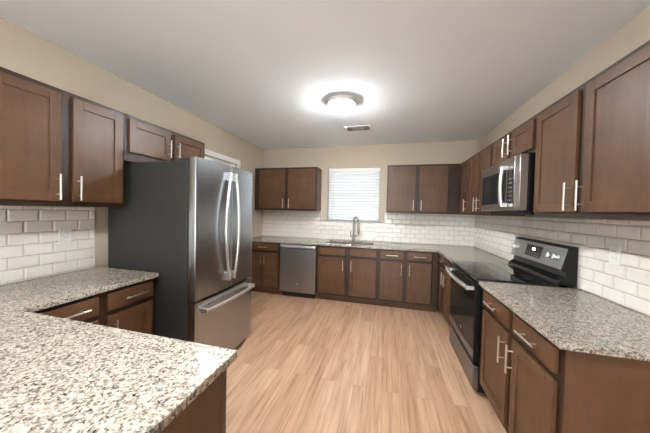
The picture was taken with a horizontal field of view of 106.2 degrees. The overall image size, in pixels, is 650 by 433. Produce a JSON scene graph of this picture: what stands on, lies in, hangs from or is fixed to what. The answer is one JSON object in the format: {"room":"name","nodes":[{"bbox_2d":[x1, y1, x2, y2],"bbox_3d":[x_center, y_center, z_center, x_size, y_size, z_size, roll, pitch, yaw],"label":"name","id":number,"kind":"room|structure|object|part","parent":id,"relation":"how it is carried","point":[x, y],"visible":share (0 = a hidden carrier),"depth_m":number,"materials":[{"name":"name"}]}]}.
{"room":"kitchen","nodes":[
{"label":"kitchen","id":0,"kind":"room"},
{"bbox_2d":[0,17,263,282],"bbox_3d":[-2.265,0.062,0.957,0.120,2.591,7.931,2,1,14],"label":"wall","id":1,"kind":"structure","parent":0,"point":[23,52],"depth_m":2.10,"materials":[{"name":"beige paint"}]},
{"bbox_2d":[0,205,94,284],"bbox_3d":[-2.128,0.187,1.244,0.011,0.504,1.649,2,1,14],"label":"tile backsplash","id":2,"kind":"structure","parent":1,"relation":"attached to","point":[30,248],"depth_m":1.73,"materials":[{"name":"white tile"}]},
{"bbox_2d":[59,228,71,243],"bbox_3d":[-1.962,0.143,1.848,0.008,0.116,0.072,2,1,14],"label":"wall outlet","id":3,"kind":"object","parent":2,"relation":"attached to","point":[65,234],"visible":1,"depth_m":1.84,"materials":[{"name":"white plastic"}]},
{"bbox_2d":[0,67,123,207],"bbox_3d":[-1.827,-0.447,1.638,0.361,0.757,0.735,2,1,14],"label":"upper cabinet","id":4,"kind":"object","parent":1,"relation":"attached to","point":[59,147],"visible":1,"depth_m":1.54,"materials":[{"name":"brown wood"}]},
{"bbox_3d":[-1.743,-0.442,1.429,0.020,0.690,0.305,2,1,14],"label":"door","id":5,"kind":"part","parent":4,"relation":"part of","materials":[{"name":"brown wood"}]},
{"bbox_3d":[-1.689,-0.189,1.553,0.038,0.164,0.011,2,1,14],"label":"handle","id":6,"kind":"part","parent":4,"relation":"part of","materials":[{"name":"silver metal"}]},
{"bbox_3d":[-1.662,-0.191,1.658,0.038,0.164,0.011,2,1,14],"label":"handle","id":7,"kind":"part","parent":4,"relation":"part of","materials":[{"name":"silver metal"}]},
{"bbox_3d":[-1.652,-0.449,1.787,0.020,0.690,0.314,2,1,14],"label":"door","id":8,"kind":"part","parent":4,"relation":"part of","materials":[{"name":"brown wood"}]},
{"bbox_2d":[124,113,204,162],"bbox_3d":[-1.621,-0.653,2.422,0.361,0.375,0.890,2,1,14],"label":"upper cabinet","id":9,"kind":"object","parent":1,"relation":"attached to","point":[144,141],"visible":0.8,"depth_m":2.20,"materials":[{"name":"brown wood"}]},
{"bbox_3d":[-1.547,-0.666,2.174,0.020,0.269,0.385,2,1,14],"label":"door","id":10,"kind":"part","parent":9,"relation":"part of","materials":[{"name":"brown wood"}]},
{"bbox_3d":[-1.452,-0.645,2.429,0.038,0.164,0.011,2,1,14],"label":"handle","id":11,"kind":"part","parent":9,"relation":"part of","materials":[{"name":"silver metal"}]},
{"bbox_3d":[-1.438,-0.674,2.600,0.020,0.269,0.394,2,1,14],"label":"door","id":12,"kind":"part","parent":9,"relation":"part of","materials":[{"name":"brown wood"}]},
{"bbox_2d":[205,149,240,168],"bbox_3d":[-1.579,0.205,3.524,0.090,2.213,1.054,2,1,14],"label":"door","id":13,"kind":"structure","parent":1,"relation":"in","point":[207,152],"depth_m":3.56,"materials":[{"name":"white paint"}]},
{"bbox_2d":[0,0,649,149],"bbox_3d":[-0.376,-1.239,0.451,4.017,0.120,8.231,2,1,14],"label":"ceiling","id":14,"kind":"structure","parent":0,"point":[266,73],"depth_m":1.80,"materials":[{"name":"white paint"}]},
{"bbox_2d":[328,95,355,112],"bbox_3d":[0.177,-1.159,2.576,0.298,0.114,0.298,2,1,14],"label":"ceiling light","id":15,"kind":"object","parent":14,"relation":"attached to","point":[340,103],"visible":1,"depth_m":2.52,"materials":[{"name":"white glass"}]},
{"bbox_3d":[0.177,-1.148,2.576,0.160,0.090,0.160,2,1,14],"label":"lamp shade","id":16,"kind":"part","parent":15,"relation":"part of","materials":[{"name":"white glass"}]},
{"bbox_2d":[344,125,371,131],"bbox_3d":[0.463,-1.226,3.416,0.370,0.008,0.230,2,1,14],"label":"ceiling vent","id":17,"kind":"object","parent":14,"relation":"in","point":[361,128],"visible":1,"depth_m":3.40,"materials":[{"name":"white metal"}]},
{"bbox_2d":[226,291,506,432],"bbox_3d":[-0.438,1.470,0.516,4.017,0.120,8.231,2,1,14],"label":"floor","id":18,"kind":"structure","parent":0,"point":[304,365],"depth_m":2.13,"materials":[{"name":"brown wood"}]},
{"bbox_2d":[33,278,153,334],"bbox_3d":[-1.710,0.913,1.643,0.661,0.882,0.735,2,1,14],"label":"base cabinet","id":19,"kind":"object","parent":18,"relation":"on","point":[130,307],"visible":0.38,"depth_m":1.65,"materials":[{"name":"brown wood"}]},
{"bbox_3d":[-1.472,0.566,1.389,0.020,0.116,0.313,2,1,14],"label":"drawer","id":20,"kind":"part","parent":19,"relation":"part of","materials":[{"name":"brown wood"}]},
{"bbox_3d":[-1.441,0.566,1.395,0.038,0.011,0.164,2,1,14],"label":"handle","id":21,"kind":"part","parent":19,"relation":"part of","materials":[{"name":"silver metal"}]},
{"bbox_3d":[-1.382,0.559,1.743,0.020,0.116,0.312,2,1,14],"label":"drawer","id":22,"kind":"part","parent":19,"relation":"part of","materials":[{"name":"brown wood"}]},
{"bbox_3d":[-1.391,0.939,1.752,0.020,0.571,0.312,2,1,14],"label":"door","id":23,"kind":"part","parent":19,"relation":"part of","materials":[{"name":"brown wood"}]},
{"bbox_3d":[-1.350,0.560,1.751,0.038,0.011,0.164,2,1,14],"label":"handle","id":24,"kind":"part","parent":19,"relation":"part of","materials":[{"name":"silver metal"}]},
{"bbox_2d":[108,157,254,349],"bbox_3d":[-1.290,0.435,2.377,0.988,1.822,0.820,2,1,14],"label":"refrigerator","id":25,"kind":"object","parent":18,"relation":"on","point":[186,221],"visible":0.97,"depth_m":2.00,"materials":[{"name":"grey metal"}]},
{"bbox_3d":[-0.963,0.097,2.075,0.082,1.117,0.406,2,1,14],"label":"door","id":26,"kind":"part","parent":25,"relation":"part of","materials":[{"name":"metal"}]},
{"bbox_3d":[-0.932,0.977,2.296,0.082,0.608,0.818,2,1,14],"label":"freezer drawer","id":27,"kind":"part","parent":25,"relation":"part of","materials":[{"name":"metal"}]},
{"bbox_3d":[-0.860,0.743,2.272,0.086,0.034,0.714,2,1,14],"label":"handle","id":28,"kind":"part","parent":25,"relation":"part of","materials":[{"name":"metal"}]},
{"bbox_3d":[-0.867,0.093,2.175,0.046,0.975,0.109,1,1,2],"label":"handle","id":29,"kind":"part","parent":25,"relation":"part of","materials":[{"name":"metal"}]},
{"bbox_3d":[-0.835,0.090,2.298,0.060,0.975,0.062,2,1,14],"label":"handle","id":30,"kind":"part","parent":25,"relation":"part of","materials":[{"name":"metal"}]},
{"bbox_3d":[-0.861,0.090,2.474,0.082,1.117,0.406,2,1,14],"label":"door","id":31,"kind":"part","parent":25,"relation":"part of","materials":[{"name":"metal"}]},
{"bbox_2d":[160,368,226,432],"bbox_3d":[-1.314,0.942,0.843,1.822,0.882,0.562,2,1,14],"label":"base cabinet","id":32,"kind":"object","parent":18,"relation":"on","point":[206,413],"visible":0.02,"depth_m":0.79,"materials":[{"name":"brown wood"}]},
{"bbox_2d":[0,267,236,432],"bbox_3d":[-1.248,0.481,1.003,1.850,0.031,1.748,2,1,14],"label":"countertop","id":33,"kind":"structure","parent":32,"relation":"on","point":[58,375],"depth_m":0.79,"materials":[{"name":"beige stone"}]},
{"bbox_2d":[250,241,281,293],"bbox_3d":[-1.003,0.863,4.400,0.663,0.882,0.661,2,1,14],"label":"base cabinet","id":34,"kind":"object","parent":18,"relation":"on","point":[265,267],"visible":0.68,"depth_m":4.10,"materials":[{"name":"brown wood"}]},
{"bbox_3d":[-1.170,0.886,4.151,0.256,0.571,0.020,2,1,14],"label":"door","id":35,"kind":"part","parent":34,"relation":"part of","materials":[{"name":"brown wood"}]},
{"bbox_3d":[-1.033,0.510,4.109,0.522,0.116,0.020,2,1,14],"label":"drawer","id":36,"kind":"part","parent":34,"relation":"part of","materials":[{"name":"brown wood"}]},
{"bbox_3d":[-0.913,0.893,4.085,0.258,0.571,0.020,2,1,14],"label":"door","id":37,"kind":"part","parent":34,"relation":"part of","materials":[{"name":"brown wood"}]},
{"bbox_2d":[280,243,316,298],"bbox_3d":[-0.380,0.883,4.223,0.609,0.878,0.618,2,1,14],"label":"dishwasher","id":38,"kind":"object","parent":18,"relation":"on","point":[298,262],"visible":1,"depth_m":3.95,"materials":[{"name":"silver metal"}]},
{"bbox_3d":[-0.442,0.485,3.935,0.607,0.046,0.044,2,1,14],"label":"handle","id":39,"kind":"part","parent":38,"relation":"part of","materials":[{"name":"metal"}]},
{"bbox_3d":[-0.440,1.279,4.031,0.565,0.094,0.015,2,1,14],"label":"toe panel","id":40,"kind":"part","parent":38,"relation":"part of","materials":[{"name":"black plastic"}]},
{"bbox_2d":[316,242,378,304],"bbox_3d":[0.395,0.903,4.043,0.958,0.882,0.661,2,1,14],"label":"base cabinet","id":41,"kind":"object","parent":18,"relation":"on","point":[346,274],"visible":0.98,"depth_m":3.77,"materials":[{"name":"brown wood"}]},
{"bbox_3d":[0.099,0.922,3.827,0.417,0.571,0.020,2,1,14],"label":"door","id":42,"kind":"part","parent":41,"relation":"part of","materials":[{"name":"brown wood"}]},
{"bbox_3d":[0.108,0.543,3.818,0.417,0.116,0.020,2,1,14],"label":"false drawer","id":43,"kind":"part","parent":41,"relation":"part of","materials":[{"name":"brown wood"}]},
{"bbox_3d":[0.567,0.936,3.708,0.398,0.571,0.020,2,1,14],"label":"door","id":44,"kind":"part","parent":41,"relation":"part of","materials":[{"name":"brown wood"}]},
{"bbox_3d":[0.575,0.556,3.699,0.398,0.116,0.020,2,1,14],"label":"false drawer","id":45,"kind":"part","parent":41,"relation":"part of","materials":[{"name":"brown wood"}]},
{"bbox_2d":[252,236,511,265],"bbox_3d":[0.389,0.455,3.643,3.715,0.031,1.426,2,1,14],"label":"countertop","id":46,"kind":"structure","parent":41,"relation":"on","point":[461,253],"depth_m":3.70,"materials":[{"name":"grey stone"}]},
{"bbox_2d":[330,242,372,245],"bbox_3d":[0.410,0.553,3.998,0.758,0.179,0.328,2,1,14],"label":"sink","id":47,"kind":"object","parent":46,"relation":"in","point":[330,242],"visible":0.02,"depth_m":4.15,"materials":[{"name":"metal"}]},
{"bbox_2d":[350,216,358,240],"bbox_3d":[0.522,0.213,4.202,0.175,0.432,0.060,2,2,40],"label":"faucet","id":48,"kind":"object","parent":46,"relation":"on","point":[353,235],"visible":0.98,"depth_m":4.20,"materials":[{"name":"metal"}]},
{"bbox_3d":[0.530,0.163,4.190,0.029,0.332,0.130,0,2,-43],"label":"spout","id":49,"kind":"part","parent":48,"relation":"part of","materials":[{"name":"metal"}]},
{"bbox_2d":[377,249,438,311],"bbox_3d":[1.264,0.928,3.822,0.832,0.882,0.661,2,1,14],"label":"base cabinet","id":50,"kind":"object","parent":18,"relation":"on","point":[406,279],"visible":0.95,"depth_m":3.55,"materials":[{"name":"brown wood"}]},
{"bbox_3d":[0.977,0.948,3.603,0.325,0.571,0.020,2,1,14],"label":"door","id":51,"kind":"part","parent":50,"relation":"part of","materials":[{"name":"brown wood"}]},
{"bbox_3d":[0.986,0.568,3.594,0.325,0.116,0.020,2,1,14],"label":"drawer","id":52,"kind":"part","parent":50,"relation":"part of","materials":[{"name":"brown wood"}]},
{"bbox_3d":[1.348,0.958,3.509,0.328,0.571,0.020,2,1,14],"label":"door","id":53,"kind":"part","parent":50,"relation":"part of","materials":[{"name":"brown wood"}]},
{"bbox_3d":[1.357,0.579,3.500,0.328,0.116,0.020,2,1,14],"label":"drawer","id":54,"kind":"part","parent":50,"relation":"part of","materials":[{"name":"brown wood"}]},
{"bbox_2d":[438,255,451,326],"bbox_3d":[1.782,0.960,2.983,0.661,0.882,0.816,2,1,14],"label":"base cabinet","id":55,"kind":"object","parent":18,"relation":"on","point":[444,278],"visible":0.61,"depth_m":3.08,"materials":[{"name":"brown wood"}]},
{"bbox_3d":[1.555,0.969,3.241,0.020,0.571,0.315,2,1,14],"label":"door","id":56,"kind":"part","parent":55,"relation":"part of","materials":[{"name":"brown wood"}]},
{"bbox_3d":[1.564,0.590,3.232,0.020,0.116,0.315,2,1,14],"label":"drawer","id":57,"kind":"part","parent":55,"relation":"part of","materials":[{"name":"brown wood"}]},
{"bbox_3d":[1.459,0.976,2.863,0.020,0.571,0.355,2,1,14],"label":"door","id":58,"kind":"part","parent":55,"relation":"part of","materials":[{"name":"brown wood"}]},
{"bbox_3d":[1.467,0.597,2.854,0.020,0.116,0.355,2,1,14],"label":"drawer","id":59,"kind":"part","parent":55,"relation":"part of","materials":[{"name":"brown wood"}]},
{"bbox_2d":[445,237,578,395],"bbox_3d":[1.540,0.809,2.219,0.736,1.210,0.766,2,1,14],"label":"range","id":60,"kind":"object","parent":18,"relation":"on","point":[535,262],"visible":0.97,"depth_m":2.04,"materials":[{"name":"black metal"}]},
{"bbox_3d":[1.231,0.567,2.293,0.088,0.036,0.700,2,1,14],"label":"handle","id":61,"kind":"part","parent":60,"relation":"part of","materials":[{"name":"metal"}]},
{"bbox_3d":[1.269,0.791,2.287,0.002,0.520,0.740,2,1,14],"label":"door glass","id":62,"kind":"part","parent":60,"relation":"part of","materials":[{"name":"black glass"}]},
{"bbox_3d":[1.283,1.270,2.292,0.040,0.183,0.752,2,1,14],"label":"storage drawer","id":63,"kind":"part","parent":60,"relation":"part of","materials":[{"name":"metal"}]},
{"bbox_3d":[1.291,0.833,2.283,0.044,0.623,0.752,2,1,14],"label":"oven door","id":64,"kind":"part","parent":60,"relation":"part of","materials":[{"name":"black ceramic"}]},
{"bbox_2d":[452,260,556,286],"bbox_3d":[1.535,0.497,2.214,0.523,0.023,0.766,2,1,14],"label":"cooktop","id":65,"kind":"object","parent":60,"relation":"in","point":[476,272],"depth_m":2.08,"materials":[{"name":"black glass"}]},
{"bbox_3d":[1.831,0.306,2.135,0.003,0.160,0.744,15,5,14],"label":"control panel","id":66,"kind":"part","parent":60,"relation":"part of","materials":[{"name":"metal"}]},
{"bbox_3d":[1.759,0.303,1.915,0.029,0.054,0.054,15,5,14],"label":"knob","id":67,"kind":"part","parent":60,"relation":"part of","materials":[{"name":"metal"}]},
{"bbox_3d":[1.742,0.304,1.847,0.029,0.054,0.054,15,5,14],"label":"knob","id":68,"kind":"part","parent":60,"relation":"part of","materials":[{"name":"metal"}]},
{"bbox_2d":[480,289,649,432],"bbox_3d":[1.376,0.989,1.398,0.661,0.882,0.893,2,1,14],"label":"base cabinet","id":69,"kind":"object","parent":18,"relation":"on","point":[532,385],"visible":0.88,"depth_m":1.08,"materials":[{"name":"brown wood"}]},
{"bbox_3d":[1.138,0.618,1.682,0.038,0.011,0.164,2,1,14],"label":"handle","id":70,"kind":"part","parent":69,"relation":"part of","materials":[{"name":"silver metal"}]},
{"bbox_3d":[1.155,0.998,1.674,0.020,0.571,0.400,2,1,14],"label":"door","id":71,"kind":"part","parent":69,"relation":"part of","materials":[{"name":"brown wood"}]},
{"bbox_3d":[1.163,0.619,1.665,0.020,0.116,0.400,2,1,14],"label":"drawer","id":72,"kind":"part","parent":69,"relation":"part of","materials":[{"name":"brown wood"}]},
{"bbox_3d":[1.089,0.826,1.514,0.038,0.164,0.011,2,1,14],"label":"handle","id":73,"kind":"part","parent":69,"relation":"part of","materials":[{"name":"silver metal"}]},
{"bbox_3d":[1.063,0.828,1.415,0.038,0.164,0.011,2,1,14],"label":"handle","id":74,"kind":"part","parent":69,"relation":"part of","materials":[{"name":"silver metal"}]},
{"bbox_3d":[1.028,0.625,1.251,0.038,0.011,0.164,2,1,14],"label":"handle","id":75,"kind":"part","parent":69,"relation":"part of","materials":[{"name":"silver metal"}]},
{"bbox_3d":[1.123,0.929,1.464,0.019,0.777,0.888,2,1,14],"label":"frame","id":76,"kind":"part","parent":69,"relation":"part of","materials":[{"name":"brown wood"}]},
{"bbox_3d":[1.047,1.006,1.252,0.020,0.571,0.364,2,1,14],"label":"door","id":77,"kind":"part","parent":69,"relation":"part of","materials":[{"name":"brown wood"}]},
{"bbox_3d":[1.055,0.626,1.243,0.020,0.116,0.364,2,1,14],"label":"drawer","id":78,"kind":"part","parent":69,"relation":"part of","materials":[{"name":"brown wood"}]},
{"bbox_2d":[479,281,649,360],"bbox_3d":[1.393,0.532,1.372,0.644,0.031,0.928,2,1,14],"label":"countertop","id":79,"kind":"structure","parent":69,"relation":"on","point":[577,320],"depth_m":1.24,"materials":[{"name":"grey stone"}]},
{"bbox_3d":[1.294,0.998,0.961,0.601,0.881,0.004,2,1,14],"label":"panel","id":80,"kind":"part","parent":69,"relation":"part of","materials":[{"name":"brown wood"}]},
{"bbox_2d":[263,140,477,299],"bbox_3d":[0.592,0.044,4.393,3.957,2.591,0.140,2,1,14],"label":"wall","id":81,"kind":"structure","parent":0,"point":[452,152],"depth_m":4.24,"materials":[{"name":"beige paint"}]},
{"bbox_2d":[254,167,321,210],"bbox_3d":[-0.683,-0.489,4.448,1.183,0.757,0.361,2,1,14],"label":"upper cabinet","id":82,"kind":"object","parent":81,"relation":"attached to","point":[292,188],"visible":1,"depth_m":4.31,"materials":[{"name":"brown wood"}]},
{"bbox_3d":[-0.948,-0.495,4.379,0.497,0.690,0.020,2,1,14],"label":"door","id":83,"kind":"part","parent":82,"relation":"part of","materials":[{"name":"brown wood"}]},
{"bbox_3d":[-0.412,-0.479,4.242,0.490,0.690,0.020,2,1,14],"label":"door","id":84,"kind":"part","parent":82,"relation":"part of","materials":[{"name":"brown wood"}]},
{"bbox_2d":[320,168,384,222],"bbox_3d":[0.504,-0.382,4.376,1.163,0.967,0.170,2,1,14],"label":"window","id":85,"kind":"structure","parent":81,"relation":"in","point":[329,220],"depth_m":4.34,"materials":[{"name":"white paint"}]},
{"bbox_3d":[0.489,0.076,4.367,1.163,0.012,0.129,2,1,14],"label":"sill","id":86,"kind":"part","parent":85,"relation":"part of","materials":[{"name":"grey stone"}]},
{"bbox_2d":[328,167,379,220],"bbox_3d":[0.508,-0.400,4.369,0.911,0.924,0.056,2,1,14],"label":"window blind","id":87,"kind":"object","parent":85,"relation":"attached to","point":[366,173],"visible":0.98,"depth_m":4.36,"materials":[{"name":"white paint"}]},
{"bbox_3d":[0.498,0.053,4.383,0.911,0.018,0.038,2,1,14],"label":"rail","id":88,"kind":"part","parent":87,"relation":"part of","materials":[{"name":"white paint"}]},
{"bbox_2d":[262,210,474,246],"bbox_3d":[0.570,0.174,4.322,3.715,0.504,0.011,2,1,14],"label":"tile backsplash","id":89,"kind":"structure","parent":81,"relation":"attached to","point":[435,229],"depth_m":4.20,"materials":[{"name":"white tile"}]},
{"bbox_2d":[386,164,450,213],"bbox_3d":[1.462,-0.427,3.901,0.918,0.757,0.361,2,1,14],"label":"upper cabinet","id":90,"kind":"object","parent":81,"relation":"attached to","point":[421,188],"visible":1,"depth_m":3.77,"materials":[{"name":"brown wood"}]},
{"bbox_3d":[1.201,-0.433,3.831,0.406,0.690,0.020,2,1,14],"label":"door","id":91,"kind":"part","parent":90,"relation":"part of","materials":[{"name":"brown wood"}]},
{"bbox_3d":[1.649,-0.420,3.716,0.400,0.690,0.020,2,1,14],"label":"door","id":92,"kind":"part","parent":90,"relation":"part of","materials":[{"name":"brown wood"}]},
{"bbox_2d":[478,5,649,316],"bbox_3d":[1.451,0.169,0.009,0.120,2.591,7.931,2,1,14],"label":"wall","id":93,"kind":"structure","parent":0,"point":[633,34],"depth_m":1.78,"materials":[{"name":"beige paint"}]},
{"bbox_2d":[449,158,470,214],"bbox_3d":[2.077,-0.405,3.549,0.444,0.757,0.738,2,1,14],"label":"upper cabinet","id":94,"kind":"object","parent":93,"relation":"attached to","point":[465,166],"depth_m":3.63,"materials":[{"name":"brown wood"}]},
{"bbox_3d":[1.948,-0.411,3.660,0.140,0.757,0.018,2,1,14],"label":"filler strip","id":95,"kind":"part","parent":94,"relation":"part of","materials":[{"name":"brown wood"}]},
{"bbox_2d":[468,142,524,215],"bbox_3d":[1.938,-0.391,2.838,0.361,0.757,0.704,2,1,14],"label":"upper cabinet","id":96,"kind":"object","parent":93,"relation":"attached to","point":[483,159],"visible":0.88,"depth_m":2.88,"materials":[{"name":"brown wood"}]},
{"bbox_3d":[1.851,-0.399,3.033,0.020,0.690,0.317,2,1,14],"label":"door","id":97,"kind":"part","parent":96,"relation":"part of","materials":[{"name":"brown wood"}]},
{"bbox_3d":[1.829,-0.394,2.866,0.019,0.757,0.704,2,1,14],"label":"frame","id":98,"kind":"part","parent":96,"relation":"part of","materials":[{"name":"brown wood"}]},
{"bbox_3d":[1.764,-0.393,2.692,0.020,0.690,0.282,2,1,14],"label":"door","id":99,"kind":"part","parent":96,"relation":"part of","materials":[{"name":"brown wood"}]},
{"bbox_2d":[492,114,537,164],"bbox_3d":[1.762,-0.616,2.120,0.361,0.281,0.762,2,1,14],"label":"upper cabinet","id":100,"kind":"object","parent":93,"relation":"attached to","point":[522,139],"visible":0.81,"depth_m":2.03,"materials":[{"name":"brown wood"}]},
{"bbox_3d":[1.677,-0.624,2.325,0.020,0.215,0.327,2,1,14],"label":"door","id":101,"kind":"part","parent":100,"relation":"part of","materials":[{"name":"brown wood"}]},
{"bbox_3d":[1.615,-0.615,2.198,0.038,0.164,0.011,2,1,14],"label":"handle","id":102,"kind":"part","parent":100,"relation":"part of","materials":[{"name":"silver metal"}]},
{"bbox_2d":[481,152,535,214],"bbox_3d":[1.701,-0.246,2.143,0.466,0.456,0.758,2,1,14],"label":"microwave","id":103,"kind":"object","parent":100,"relation":"attached to","point":[507,185],"visible":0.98,"depth_m":1.95,"materials":[{"name":"silver metal"}]},
{"bbox_3d":[1.578,-0.264,2.213,0.058,0.425,0.679,2,1,14],"label":"door","id":104,"kind":"part","parent":103,"relation":"part of","materials":[{"name":"metal"}]},
{"bbox_3d":[1.459,-0.246,2.002,0.066,0.333,0.029,2,1,14],"label":"handle","id":105,"kind":"part","parent":103,"relation":"part of","materials":[{"name":"metal"}]},
{"bbox_3d":[1.484,-0.257,1.846,0.058,0.425,0.075,2,1,14],"label":"control panel","id":106,"kind":"part","parent":103,"relation":"part of","materials":[{"name":"metal"}]},
{"bbox_3d":[1.589,-0.613,2.099,0.038,0.164,0.011,2,1,14],"label":"handle","id":107,"kind":"part","parent":100,"relation":"part of","materials":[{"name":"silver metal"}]},
{"bbox_3d":[1.585,-0.617,1.963,0.020,0.215,0.320,2,1,14],"label":"door","id":108,"kind":"part","parent":100,"relation":"part of","materials":[{"name":"brown wood"}]},
{"bbox_2d":[474,215,649,316],"bbox_3d":[1.977,0.253,2.349,0.011,0.504,3.120,2,1,14],"label":"tile backsplash","id":109,"kind":"structure","parent":93,"relation":"attached to","point":[627,285],"depth_m":1.61,"materials":[{"name":"white tile"}]},
{"bbox_2d":[609,245,620,265],"bbox_3d":[1.744,0.231,1.470,0.008,0.116,0.072,2,1,14],"label":"wall outlet","id":110,"kind":"object","parent":109,"relation":"attached to","point":[615,251],"visible":1,"depth_m":1.47,"materials":[{"name":"white plastic"}]},
{"bbox_2d":[533,40,649,220],"bbox_3d":[1.551,-0.363,1.323,0.361,0.757,0.889,2,1,14],"label":"upper cabinet","id":111,"kind":"object","parent":93,"relation":"attached to","point":[592,159],"visible":1,"depth_m":1.24,"materials":[{"name":"brown wood"}]},
{"bbox_3d":[1.478,-0.372,1.572,0.020,0.690,0.390,2,1,14],"label":"door","id":112,"kind":"part","parent":111,"relation":"part of","materials":[{"name":"brown wood"}]},
{"bbox_3d":[1.401,-0.115,1.417,0.038,0.164,0.011,2,1,14],"label":"handle","id":113,"kind":"part","parent":111,"relation":"part of","materials":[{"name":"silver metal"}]},
{"bbox_3d":[1.377,-0.114,1.325,0.038,0.164,0.011,2,1,14],"label":"handle","id":114,"kind":"part","parent":111,"relation":"part of","materials":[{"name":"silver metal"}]},
{"bbox_3d":[1.367,-0.365,1.138,0.020,0.690,0.390,2,1,14],"label":"door","id":115,"kind":"part","parent":111,"relation":"part of","materials":[{"name":"brown wood"}]}
]}

